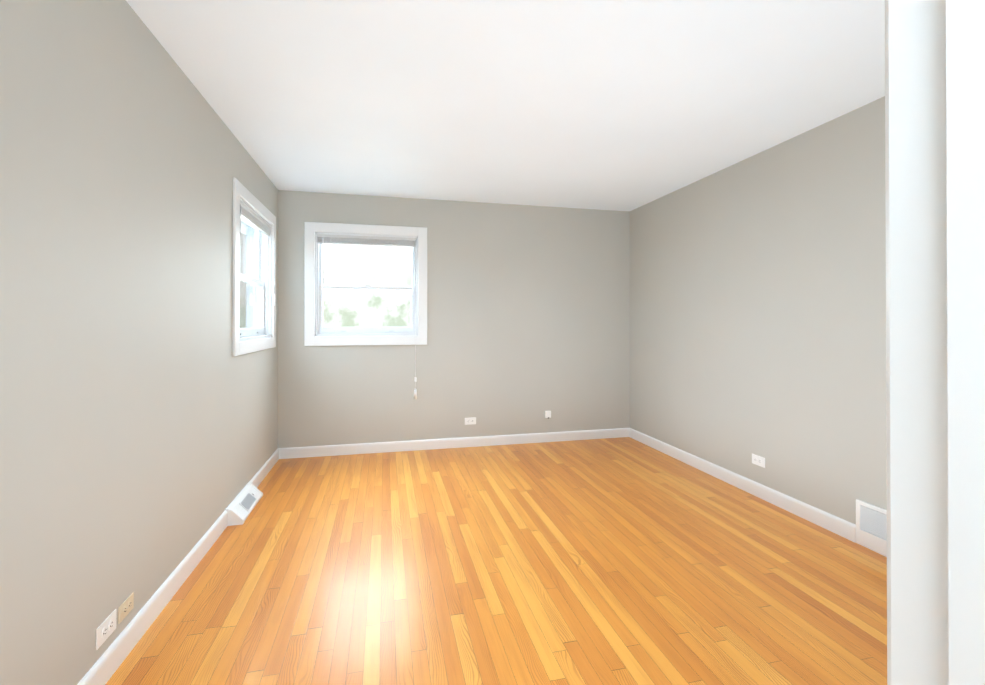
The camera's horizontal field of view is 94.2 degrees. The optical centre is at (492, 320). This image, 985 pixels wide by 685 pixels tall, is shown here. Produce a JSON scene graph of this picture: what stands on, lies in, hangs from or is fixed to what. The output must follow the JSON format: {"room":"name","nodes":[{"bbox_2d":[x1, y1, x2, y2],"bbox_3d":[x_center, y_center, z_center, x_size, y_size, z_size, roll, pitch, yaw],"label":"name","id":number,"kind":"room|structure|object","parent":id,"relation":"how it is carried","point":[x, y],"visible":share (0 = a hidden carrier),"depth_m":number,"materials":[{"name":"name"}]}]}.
{"room":"empty bedroom","nodes":[
{"label":"empty bedroom","id":0,"kind":"room"},
{"bbox_2d":[0,0,277,684],"bbox_3d":[-1.380,0.023,1.312,0.200,2.440,5.800,0,0,-13],"label":"wall","id":1,"kind":"structure","parent":0,"point":[138,424],"depth_m":1.59,"materials":[{"name":"grey paint"}]},
{"bbox_2d":[96,609,116,649],"bbox_3d":[-1.340,1.073,1.593,0.008,0.070,0.115,0,0,-13],"label":"electrical outlet","id":2,"kind":"object","parent":1,"relation":"attached to","point":[106,628],"visible":1,"depth_m":1.58,"materials":[{"name":"white plastic"}]},
{"bbox_2d":[118,592,133,623],"bbox_3d":[-1.369,1.075,1.713,0.008,0.060,0.099,0,0,-13],"label":"electrical outlet","id":3,"kind":"object","parent":1,"relation":"attached to","point":[125,607],"visible":1,"depth_m":1.70,"materials":[{"name":"beige plastic"}]},
{"bbox_2d":[77,510,227,684],"bbox_3d":[-1.297,1.196,1.424,0.015,0.096,2.790,0,0,-13],"label":"baseboard","id":4,"kind":"structure","parent":1,"relation":"attached to","point":[106,665],"depth_m":1.86,"materials":[{"name":"white wood"}]},
{"bbox_2d":[225,483,262,525],"bbox_3d":[-1.627,1.199,3.016,0.104,0.103,0.460,0,0,-13],"label":"air vent","id":5,"kind":"object","parent":1,"relation":"in","point":[241,506],"visible":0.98,"depth_m":2.94,"materials":[{"name":"white metal"}]},
{"bbox_2d":[232,178,275,355],"bbox_3d":[-1.856,-0.338,3.441,0.231,1.140,1.120,0,0,-13],"label":"window","id":6,"kind":"structure","parent":1,"relation":"in","point":[254,283],"depth_m":3.56,"materials":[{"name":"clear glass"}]},
{"bbox_2d":[249,449,278,487],"bbox_3d":[-1.830,1.205,3.685,0.015,0.096,0.935,0,0,-13],"label":"baseboard","id":7,"kind":"structure","parent":1,"relation":"attached to","point":[256,480],"depth_m":3.67,"materials":[{"name":"white wood"}]},
{"bbox_2d":[278,190,629,447],"bbox_3d":[-0.253,0.037,4.660,3.930,2.440,0.200,0,0,-13],"label":"wall","id":8,"kind":"structure","parent":0,"point":[528,316],"depth_m":4.58,"materials":[{"name":"grey paint"}]},
{"bbox_2d":[304,222,426,398],"bbox_3d":[-1.199,-0.073,4.412,1.120,1.661,0.231,0,0,-13],"label":"window","id":9,"kind":"structure","parent":8,"relation":"in","point":[317,235],"depth_m":4.34,"materials":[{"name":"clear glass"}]},
{"bbox_2d":[278,428,629,458],"bbox_3d":[-0.229,1.209,4.551,3.530,0.096,0.015,0,0,-13],"label":"baseboard","id":10,"kind":"structure","parent":8,"relation":"attached to","point":[350,449],"depth_m":4.49,"materials":[{"name":"white wood"}]},
{"bbox_2d":[465,417,475,424],"bbox_3d":[-0.220,1.002,4.557,0.115,0.070,0.008,0,0,-13],"label":"electrical outlet","id":11,"kind":"object","parent":8,"relation":"attached to","point":[470,421],"visible":1,"depth_m":4.56,"materials":[{"name":"white plastic"}]},
{"bbox_2d":[545,411,550,417],"bbox_3d":[0.575,0.975,4.737,0.060,0.076,0.024,0,0,-13],"label":"phone jack","id":12,"kind":"object","parent":8,"relation":"attached to","point":[547,414],"visible":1,"depth_m":4.73,"materials":[{"name":"white plastic"}]},
{"bbox_2d":[105,437,886,684],"bbox_3d":[0.435,1.305,1.735,3.930,0.120,6.200,0,0,-13],"label":"floor","id":13,"kind":"structure","parent":0,"point":[620,561],"depth_m":2.17,"materials":[{"name":"brown wood"}]},
{"bbox_2d":[126,0,884,211],"bbox_3d":[0.435,-1.255,1.746,3.930,0.120,6.200,0,0,-13],"label":"ceiling","id":14,"kind":"structure","parent":0,"point":[622,105],"depth_m":2.33,"materials":[{"name":"white paint"}]},
{"bbox_2d":[630,96,886,524],"bbox_3d":[2.250,0.027,2.168,0.200,2.440,5.800,0,0,-13],"label":"wall","id":15,"kind":"structure","parent":0,"point":[758,304],"depth_m":3.09,"materials":[{"name":"grey paint"}]},
{"bbox_2d":[629,428,855,542],"bbox_3d":[1.764,1.206,3.759,0.015,0.096,2.440,0,0,-13],"label":"baseboard","id":16,"kind":"structure","parent":15,"relation":"attached to","point":[830,522],"depth_m":3.23,"materials":[{"name":"white wood"}]},
{"bbox_2d":[752,454,764,467],"bbox_3d":[1.887,0.997,3.253,0.008,0.070,0.115,0,0,-13],"label":"electrical outlet","id":17,"kind":"object","parent":15,"relation":"attached to","point":[758,460],"visible":1,"depth_m":3.25,"materials":[{"name":"white plastic"}]},
{"bbox_2d":[856,499,886,556],"bbox_3d":[2.085,1.125,2.397,0.014,0.245,0.360,0,0,-13],"label":"air vent","id":18,"kind":"object","parent":15,"relation":"in","point":[871,526],"visible":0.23,"depth_m":2.49,"materials":[{"name":"white metal"}]},
{"bbox_3d":[0.747,0.019,0.417,3.530,2.440,0.120,0,0,-13],"label":"wall","id":19,"kind":"structure","parent":0,"visible":0},
{"bbox_2d":[885,0,984,684],"bbox_3d":[-0.020,0.181,0.235,0.922,2.115,0.156,0,0,-13],"label":"door frame","id":20,"kind":"structure","parent":19,"relation":"in","point":[935,229],"depth_m":0.35,"materials":[{"name":"white wood"}]}
]}

